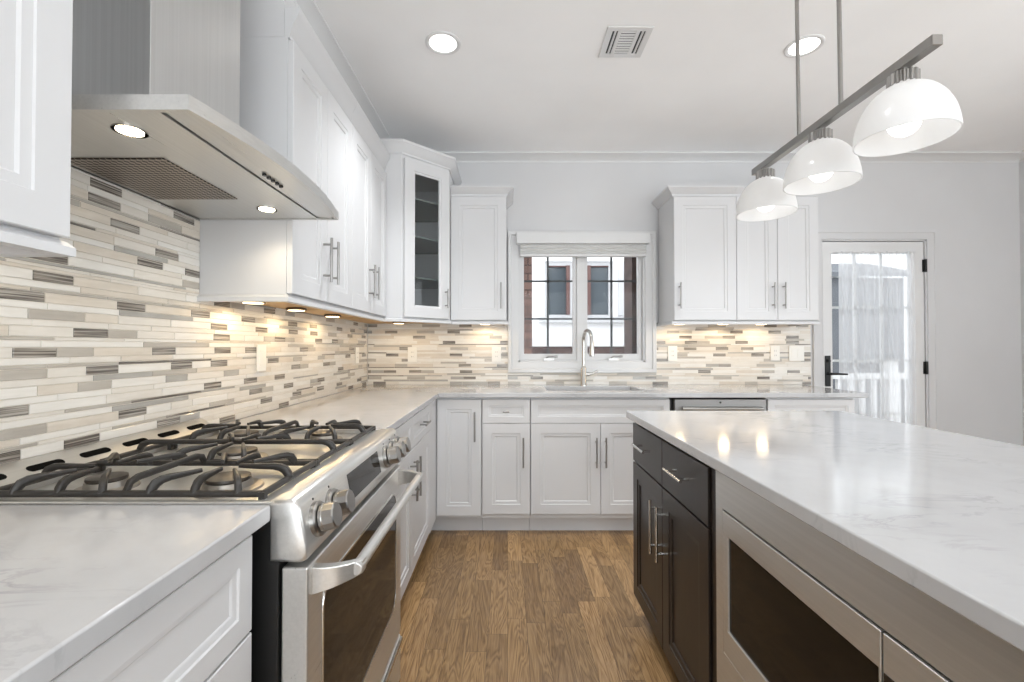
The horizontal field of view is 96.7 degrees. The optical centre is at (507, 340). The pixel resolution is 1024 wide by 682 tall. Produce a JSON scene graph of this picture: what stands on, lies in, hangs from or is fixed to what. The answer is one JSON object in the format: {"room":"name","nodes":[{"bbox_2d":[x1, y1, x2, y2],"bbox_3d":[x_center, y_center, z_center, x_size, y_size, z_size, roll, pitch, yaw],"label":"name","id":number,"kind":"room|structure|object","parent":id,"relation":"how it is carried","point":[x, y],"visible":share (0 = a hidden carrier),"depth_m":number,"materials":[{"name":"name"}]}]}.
{"room":"kitchen","nodes":[
{"label":"kitchen","id":0,"kind":"room"},
{"bbox_2d":[199,232,364,423],"bbox_3d":[-1.170,-0.149,0.252,0.140,2.720,6.900,0,-1,0],"label":"wall","id":1,"kind":"structure","parent":0,"point":[199,232],"depth_m":2.19,"materials":[{"name":"paint"}]},
{"bbox_2d":[0,0,75,256],"bbox_3d":[-0.912,-0.685,0.450,0.372,1.059,0.792,0,-1,0],"label":"upper cabinet","id":2,"kind":"object","parent":1,"relation":"attached to","point":[36,35],"visible":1,"depth_m":0.74,"materials":[{"name":"white wood"}]},
{"bbox_2d":[0,166,367,464],"bbox_3d":[-1.096,-0.089,1.581,0.006,0.805,3.959,0,-1,0],"label":"backsplash","id":3,"kind":"structure","parent":1,"relation":"attached to","point":[113,339],"depth_m":1.33,"materials":[{"name":"tile"}]},
{"bbox_2d":[256,345,265,370],"bbox_3d":[-1.086,0.074,2.009,0.008,0.116,0.072,0,-1,0],"label":"light switch","id":4,"kind":"object","parent":3,"relation":"attached to","point":[260,349],"visible":1,"depth_m":2.00,"materials":[{"name":"plastic"}]},
{"bbox_2d":[355,347,358,363],"bbox_3d":[-1.086,0.103,3.289,0.008,0.116,0.072,0,-1,0],"label":"wall outlet","id":5,"kind":"object","parent":3,"relation":"attached to","point":[356,348],"visible":1,"depth_m":3.27,"materials":[{"name":"plastic"}]},
{"bbox_2d":[71,0,338,219],"bbox_3d":[-0.826,-0.883,1.247,0.527,0.901,0.754,0,-1,0],"label":"range hood","id":6,"kind":"object","parent":1,"relation":"attached to","point":[155,109],"visible":0.98,"depth_m":1.10,"materials":[{"name":"metal"}]},
{"bbox_2d":[115,125,144,136],"bbox_3d":[-0.790,-0.439,0.952,0.048,0.002,0.048,0,-1,-8],"label":"lamp","id":7,"kind":"object","parent":6,"relation":"on","point":[123,130],"depth_m":0.95,"materials":[{"name":"beige glass"}]},
{"bbox_2d":[259,207,274,211],"bbox_3d":[-0.790,-0.432,1.493,0.048,0.002,0.048,0,-1,8],"label":"lamp","id":8,"kind":"object","parent":6,"relation":"on","point":[261,209],"depth_m":1.49,"materials":[{"name":"beige glass"}]},
{"bbox_2d":[197,0,356,313],"bbox_3d":[-0.912,-0.701,1.928,0.372,1.131,0.639,0,-1,0],"label":"upper cabinet","id":9,"kind":"object","parent":1,"relation":"attached to","point":[294,99],"visible":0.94,"depth_m":1.63,"materials":[{"name":"white wood"}]},
{"bbox_2d":[240,302,265,303],"bbox_3d":[-0.985,-0.152,1.762,0.090,0.014,0.090,0,-1,0],"label":"puck light","id":10,"kind":"object","parent":9,"relation":"attached to","point":[240,302],"visible":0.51,"depth_m":1.75,"materials":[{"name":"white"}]},
{"bbox_2d":[286,307,306,310],"bbox_3d":[-0.985,-0.148,2.122,0.090,0.014,0.090,0,-1,0],"label":"puck light","id":11,"kind":"object","parent":9,"relation":"attached to","point":[287,308],"visible":1,"depth_m":2.09,"materials":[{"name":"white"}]},
{"bbox_2d":[293,0,390,138],"bbox_3d":[-0.877,-1.478,0.200,0.065,0.062,6.760,0,-1,0],"label":"trim","id":12,"kind":"structure","parent":1,"relation":"attached to","point":[309,8],"depth_m":2.36,"materials":[{"name":"paint"}]},
{"bbox_2d":[298,102,389,321],"bbox_3d":[-0.911,-0.657,2.564,0.370,1.059,0.634,0,-1,0],"label":"upper cabinet","id":13,"kind":"object","parent":1,"relation":"attached to","point":[370,157],"visible":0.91,"depth_m":2.50,"materials":[{"name":"white wood"}]},
{"bbox_2d":[324,314,340,316],"bbox_3d":[-0.985,-0.142,2.562,0.090,0.014,0.090,0,-1,0],"label":"puck light","id":14,"kind":"object","parent":13,"relation":"attached to","point":[325,315],"visible":0.99,"depth_m":2.53,"materials":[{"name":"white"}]},
{"bbox_2d":[399,529,678,681],"bbox_3d":[1.460,1.240,0.164,5.400,0.060,7.040,0,-1,0],"label":"floor","id":15,"kind":"structure","parent":0,"point":[482,605],"depth_m":2.06,"materials":[{"name":"brown wood"}]},
{"bbox_2d":[51,535,251,681],"bbox_3d":[-0.758,0.771,0.353,0.600,0.883,0.926,0,-1,0],"label":"base cabinet","id":16,"kind":"object","parent":15,"relation":"on","point":[199,632],"visible":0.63,"depth_m":0.67,"materials":[{"name":"white wood"}]},
{"bbox_2d":[0,505,269,681],"bbox_3d":[-0.764,0.312,0.246,0.648,0.031,1.200,0,-1,0],"label":"countertop","id":17,"kind":"structure","parent":16,"relation":"on","point":[72,577],"depth_m":0.62,"materials":[{"name":"white stone"}]},
{"bbox_2d":[0,418,422,681],"bbox_3d":[-0.687,0.745,1.224,0.798,0.958,0.760,0,-1,0],"label":"gas range","id":18,"kind":"object","parent":15,"relation":"on","point":[326,562],"visible":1,"depth_m":1.02,"materials":[{"name":"silver metal"}]},
{"bbox_2d":[0,429,380,516],"bbox_3d":[-0.758,0.314,1.230,0.656,0.046,0.756,0,-1,0],"label":"cooktop","id":19,"kind":"object","parent":18,"relation":"in","point":[271,487],"depth_m":1.03,"materials":[{"name":"grey metal"}]},
{"bbox_2d":[249,465,422,681],"bbox_3d":[-0.677,0.781,1.224,0.778,0.886,0.756,0,-1,0],"label":"oven","id":20,"kind":"object","parent":18,"relation":"in","point":[326,575],"depth_m":0.96,"materials":[{"name":"silver metal"}]},
{"bbox_2d":[395,404,430,600],"bbox_3d":[-0.738,0.795,2.150,0.640,0.883,1.080,0,-1,0],"label":"base cabinet","id":21,"kind":"object","parent":15,"relation":"on","point":[415,515],"visible":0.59,"depth_m":2.24,"materials":[{"name":"white wood"}]},
{"bbox_2d":[225,385,868,428],"bbox_3d":[0.608,0.343,2.579,3.391,0.031,1.931,0,-1,0],"label":"countertop","id":22,"kind":"structure","parent":21,"relation":"on","point":[380,406],"depth_m":2.90,"materials":[{"name":"white stone"}]},
{"bbox_2d":[580,329,597,385],"bbox_3d":[0.595,0.123,3.395,0.136,0.430,0.192,0,-1,21],"label":"faucet","id":23,"kind":"object","parent":22,"relation":"on","point":[583,382],"visible":1,"depth_m":3.44,"materials":[{"name":"silver metal"}]},
{"bbox_2d":[429,398,482,533],"bbox_3d":[-0.584,0.807,3.106,0.833,0.883,0.827,0,-1,0],"label":"base cabinet","id":24,"kind":"object","parent":15,"relation":"on","point":[456,423],"visible":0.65,"depth_m":2.92,"materials":[{"name":"white wood"}]},
{"bbox_2d":[482,398,529,529],"bbox_3d":[-0.010,0.809,3.200,0.310,0.883,0.640,0,-1,0],"label":"base cabinet","id":25,"kind":"object","parent":15,"relation":"on","point":[505,421],"visible":0.88,"depth_m":2.92,"materials":[{"name":"white wood"}]},
{"bbox_2d":[530,398,669,529],"bbox_3d":[0.597,0.809,3.200,0.899,0.883,0.640,0,-1,0],"label":"base cabinet","id":26,"kind":"object","parent":15,"relation":"on","point":[581,449],"visible":0.77,"depth_m":2.93,"materials":[{"name":"white wood"}]},
{"bbox_2d":[631,423,712,681],"bbox_3d":[0.860,0.789,1.677,0.660,0.883,0.778,0,-1,0],"label":"base cabinet","id":27,"kind":"object","parent":15,"relation":"on","point":[672,512],"visible":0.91,"depth_m":1.56,"materials":[{"name":"brown wood"}]},
{"bbox_2d":[711,468,716,681],"bbox_3d":[0.875,0.774,0.600,0.690,0.883,2.920,0,-1,0],"label":"base cabinet","id":28,"kind":"object","parent":15,"relation":"on","point":[713,471],"visible":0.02,"depth_m":1.27,"materials":[{"name":"brown wood"}]},
{"bbox_2d":[626,411,1023,651],"bbox_3d":[1.038,0.316,0.596,0.985,0.031,3.000,0,-1,0],"label":"countertop","id":29,"kind":"structure","parent":28,"relation":"on","point":[941,512],"depth_m":0.95,"materials":[{"name":"white stone"}]},
{"bbox_2d":[716,471,1023,681],"bbox_3d":[0.785,0.626,0.846,0.449,0.577,0.772,0,-1,0],"label":"microwave","id":30,"kind":"object","parent":28,"relation":"in","point":[794,603],"visible":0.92,"depth_m":0.83,"materials":[{"name":"silver metal"}]},
{"bbox_2d":[669,398,765,410],"bbox_3d":[1.358,0.804,3.182,0.612,0.852,0.616,0,-1,0],"label":"dishwasher","id":31,"kind":"object","parent":15,"relation":"on","point":[676,404],"visible":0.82,"depth_m":2.92,"materials":[{"name":"silver metal"}]},
{"bbox_2d":[760,398,853,412],"bbox_3d":[1.952,0.809,3.220,0.568,0.883,0.600,0,-1,0],"label":"base cabinet","id":32,"kind":"object","parent":15,"relation":"on","point":[772,404],"visible":0.14,"depth_m":2.92,"materials":[{"name":"white wood"}]},
{"bbox_2d":[314,0,1023,150],"bbox_3d":[1.460,-1.560,0.201,5.400,0.100,7.040,0,-1,0],"label":"ceiling","id":33,"kind":"structure","parent":0,"point":[524,75],"depth_m":2.49,"materials":[{"name":"paint"}]},
{"bbox_2d":[425,31,460,54],"bbox_3d":[-0.321,-1.479,2.263,0.176,0.007,0.176,0,-1,0],"label":"recessed light","id":34,"kind":"object","parent":33,"relation":"in","point":[438,42],"visible":1,"depth_m":2.25,"materials":[{"name":"paint"}]},
{"bbox_2d":[598,26,653,57],"bbox_3d":[0.581,-1.479,2.255,0.218,0.007,0.226,0,-1,0],"label":"ceiling vent","id":35,"kind":"object","parent":33,"relation":"in","point":[619,41],"visible":1,"depth_m":2.25,"materials":[{"name":"metal"}]},
{"bbox_2d":[784,34,824,57],"bbox_3d":[1.489,-1.478,2.286,0.176,0.007,0.176,0,-1,0],"label":"recessed light","id":36,"kind":"object","parent":33,"relation":"in","point":[811,43],"visible":0.9,"depth_m":2.28,"materials":[{"name":"paint"}]},
{"bbox_2d":[736,0,962,221],"bbox_3d":[1.040,-1.004,1.519,0.218,0.989,0.870,0,-1,0],"label":"pendant light","id":37,"kind":"object","parent":33,"relation":"hanging from","point":[913,113],"visible":1,"depth_m":1.40,"materials":[{"name":"white glass"}]},
{"bbox_2d":[367,163,1022,445],"bbox_3d":[1.530,-0.104,3.632,5.260,2.720,0.140,0,-1,0],"label":"wall","id":38,"kind":"structure","parent":0,"point":[973,208],"depth_m":3.57,"materials":[{"name":"paint"}]},
{"bbox_2d":[339,139,461,323],"bbox_3d":[-0.730,-0.690,3.204,0.737,1.143,0.727,0,-1,0],"label":"upper cabinet","id":39,"kind":"object","parent":38,"relation":"attached to","point":[420,178],"visible":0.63,"depth_m":3.01,"materials":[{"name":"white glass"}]},
{"bbox_2d":[415,198,437,221],"bbox_3d":[-0.754,-0.934,3.232,0.648,0.010,0.638,0,-1,0],"label":"shelf","id":40,"kind":"object","parent":39,"relation":"attached to","point":[425,211],"depth_m":3.26,"materials":[{"name":"clear glass"}]},
{"bbox_2d":[415,236,437,253],"bbox_3d":[-0.754,-0.684,3.228,0.648,0.010,0.638,0,-1,0],"label":"shelf","id":41,"kind":"object","parent":39,"relation":"attached to","point":[423,245],"depth_m":3.24,"materials":[{"name":"clear glass"}]},
{"bbox_2d":[415,277,437,288],"bbox_3d":[-0.754,-0.414,3.225,0.648,0.010,0.638,0,-1,0],"label":"shelf","id":42,"kind":"object","parent":39,"relation":"attached to","point":[420,283],"depth_m":3.24,"materials":[{"name":"clear glass"}]},
{"bbox_2d":[450,185,513,325],"bbox_3d":[-0.181,-0.605,3.377,0.446,0.977,0.378,0,-1,0],"label":"upper cabinet","id":43,"kind":"object","parent":38,"relation":"attached to","point":[478,212],"visible":0.98,"depth_m":3.23,"materials":[{"name":"white wood"}]},
{"bbox_2d":[508,231,656,372],"bbox_3d":[0.580,-0.304,3.610,1.156,1.106,0.150,0,-1,0],"label":"window","id":44,"kind":"structure","parent":38,"relation":"in","point":[645,360],"depth_m":3.56,"materials":[{"name":"paint"}]},
{"bbox_2d":[516,232,649,256],"bbox_3d":[0.580,-0.744,3.527,1.024,0.180,0.084,0,-1,0],"label":"roller blind","id":45,"kind":"object","parent":44,"relation":"attached to","point":[532,244],"visible":1,"depth_m":3.51,"materials":[{"name":"fabric"}]},
{"bbox_2d":[368,323,810,384],"bbox_3d":[0.638,0.100,3.555,3.457,0.480,0.006,0,-1,0],"label":"backsplash","id":46,"kind":"structure","parent":38,"relation":"attached to","point":[447,354],"depth_m":3.55,"materials":[{"name":"tile"}]},
{"bbox_2d":[408,347,416,361],"bbox_3d":[-0.742,0.105,3.545,0.072,0.116,0.008,0,-1,0],"label":"wall outlet","id":47,"kind":"object","parent":46,"relation":"attached to","point":[412,351],"visible":1,"depth_m":3.54,"materials":[{"name":"plastic"}]},
{"bbox_2d":[410,350,413,358],"bbox_3d":[-0.742,0.105,3.543,0.033,0.068,0.003,0,-1,0],"label":"socket","id":48,"kind":"object","parent":47,"relation":"attached to","point":[411,351],"depth_m":3.54,"materials":[{"name":"white plastic"}]},
{"bbox_2d":[492,347,500,361],"bbox_3d":[-0.087,0.103,3.545,0.072,0.116,0.008,0,-1,0],"label":"wall outlet","id":49,"kind":"object","parent":46,"relation":"attached to","point":[496,351],"visible":1,"depth_m":3.54,"materials":[{"name":"plastic"}]},
{"bbox_2d":[494,350,498,358],"bbox_3d":[-0.087,0.103,3.543,0.033,0.068,0.003,0,-1,0],"label":"socket","id":50,"kind":"object","parent":49,"relation":"attached to","point":[496,352],"depth_m":3.54,"materials":[{"name":"white plastic"}]},
{"bbox_2d":[668,346,676,360],"bbox_3d":[1.286,0.097,3.545,0.072,0.116,0.008,0,-1,0],"label":"wall outlet","id":51,"kind":"object","parent":46,"relation":"attached to","point":[672,350],"visible":1,"depth_m":3.54,"materials":[{"name":"plastic"}]},
{"bbox_2d":[671,349,674,357],"bbox_3d":[1.286,0.097,3.543,0.033,0.068,0.003,0,-1,0],"label":"socket","id":52,"kind":"object","parent":51,"relation":"attached to","point":[672,350],"depth_m":3.54,"materials":[{"name":"grey plastic"}]},
{"bbox_2d":[770,346,779,360],"bbox_3d":[2.085,0.095,3.545,0.072,0.116,0.008,0,-1,0],"label":"wall outlet","id":53,"kind":"object","parent":46,"relation":"attached to","point":[774,350],"visible":1,"depth_m":3.54,"materials":[{"name":"plastic"}]},
{"bbox_2d":[773,349,777,357],"bbox_3d":[2.085,0.095,3.543,0.033,0.068,0.003,0,-1,0],"label":"socket","id":54,"kind":"object","parent":53,"relation":"attached to","point":[775,351],"depth_m":3.54,"materials":[{"name":"grey plastic"}]},
{"bbox_2d":[789,346,803,360],"bbox_3d":[2.252,0.097,3.545,0.118,0.116,0.008,0,-1,0],"label":"light switch","id":55,"kind":"object","parent":46,"relation":"attached to","point":[796,353],"visible":1,"depth_m":3.54,"materials":[{"name":"plastic"}]},
{"bbox_2d":[652,185,737,325],"bbox_3d":[1.377,-0.605,3.377,0.494,0.977,0.378,0,-1,0],"label":"upper cabinet","id":56,"kind":"object","parent":38,"relation":"attached to","point":[697,223],"visible":1,"depth_m":3.23,"materials":[{"name":"white wood"}]},
{"bbox_2d":[438,150,1023,162],"bbox_3d":[1.565,-1.478,0.204,4.930,0.062,6.770,0,-1,0],"label":"trim","id":57,"kind":"structure","parent":38,"relation":"attached to","point":[460,156],"depth_m":3.56,"materials":[{"name":"paint"}]},
{"bbox_2d":[735,185,820,325],"bbox_3d":[1.940,-0.605,3.377,0.632,0.977,0.378,0,-1,0],"label":"upper cabinet","id":58,"kind":"object","parent":38,"relation":"attached to","point":[777,259],"visible":0.75,"depth_m":3.23,"materials":[{"name":"white wood"}]},
{"bbox_2d":[812,230,938,429],"bbox_3d":[2.870,0.194,3.592,0.970,2.122,0.191,0,-1,0],"label":"door","id":59,"kind":"structure","parent":38,"relation":"in","point":[922,242],"depth_m":3.56,"materials":[{"name":"paint"}]},
{"bbox_2d":[835,251,916,425],"bbox_3d":[2.875,0.142,3.546,0.630,1.685,0.016,0,-1,0],"label":"sheer curtain","id":60,"kind":"object","parent":59,"relation":"hanging from","point":[877,333],"visible":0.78,"depth_m":3.55,"materials":[{"name":"fabric"}]},
{"bbox_2d":[1019,161,1023,445],"bbox_3d":[4.090,-0.150,0.182,0.140,2.720,6.760,0,-1,0],"label":"wall","id":61,"kind":"structure","parent":0,"point":[1021,164],"depth_m":3.55,"materials":[{"name":"paint"}]},
{"label":"outside","id":62,"kind":"structure","parent":0,"visible":0},
{"bbox_2d":[524,257,531,353],"bbox_3d":[0.051,-0.236,4.239,0.342,3.400,0.230,0,-1,0],"label":"brick pier","id":63,"kind":"structure","parent":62,"point":[527,260],"depth_m":4.12,"materials":[{"name":"brown brick"}]},
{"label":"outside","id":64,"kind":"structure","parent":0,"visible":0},
{"bbox_2d":[624,257,636,353],"bbox_3d":[1.190,-0.241,3.893,0.320,3.400,0.260,0,-1,0],"label":"brick pier","id":65,"kind":"structure","parent":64,"point":[630,288],"depth_m":3.81,"materials":[{"name":"brown brick"}]},
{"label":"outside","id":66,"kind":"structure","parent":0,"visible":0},
{"bbox_2d":[532,346,623,353],"bbox_3d":[0.250,0.683,6.242,3.500,1.215,0.300,0,-1,0],"label":"brick wall","id":67,"kind":"structure","parent":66,"point":[535,349],"depth_m":6.10,"materials":[{"name":"brown brick"}]},
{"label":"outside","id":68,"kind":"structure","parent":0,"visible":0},
{"bbox_3d":[4.800,1.425,5.042,6.400,0.200,2.680,0,-1,0],"label":"deck","id":69,"kind":"object","parent":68,"visible":0},
{"bbox_2d":[832,264,838,388],"bbox_3d":[4.525,0.109,6.149,1.350,2.460,0.800,0,-1,0],"label":"garage","id":70,"kind":"structure","parent":69,"relation":"on","point":[835,268],"depth_m":5.85,"materials":[{"name":"grey"}]},
{"bbox_2d":[833,375,838,388],"bbox_3d":[4.275,0.774,4.990,3.450,1.100,0.100,0,-1,0],"label":"deck railing","id":71,"kind":"object","parent":69,"relation":"on","point":[836,377],"visible":0.02,"depth_m":4.97,"materials":[{"name":"paint"}]},
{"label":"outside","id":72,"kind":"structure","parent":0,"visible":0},
{"bbox_2d":[532,254,838,345],"bbox_3d":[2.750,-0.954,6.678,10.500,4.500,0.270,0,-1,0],"label":"house","id":73,"kind":"structure","parent":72,"point":[560,268],"depth_m":6.62,"materials":[{"name":"white paint"}]},
{"bbox_2d":[618,261,623,315],"bbox_3d":[1.660,-0.755,6.580,0.120,0.780,0.060,0,-1,0],"label":"shutter","id":74,"kind":"object","parent":73,"relation":"hanging from","point":[620,263],"depth_m":6.55,"materials":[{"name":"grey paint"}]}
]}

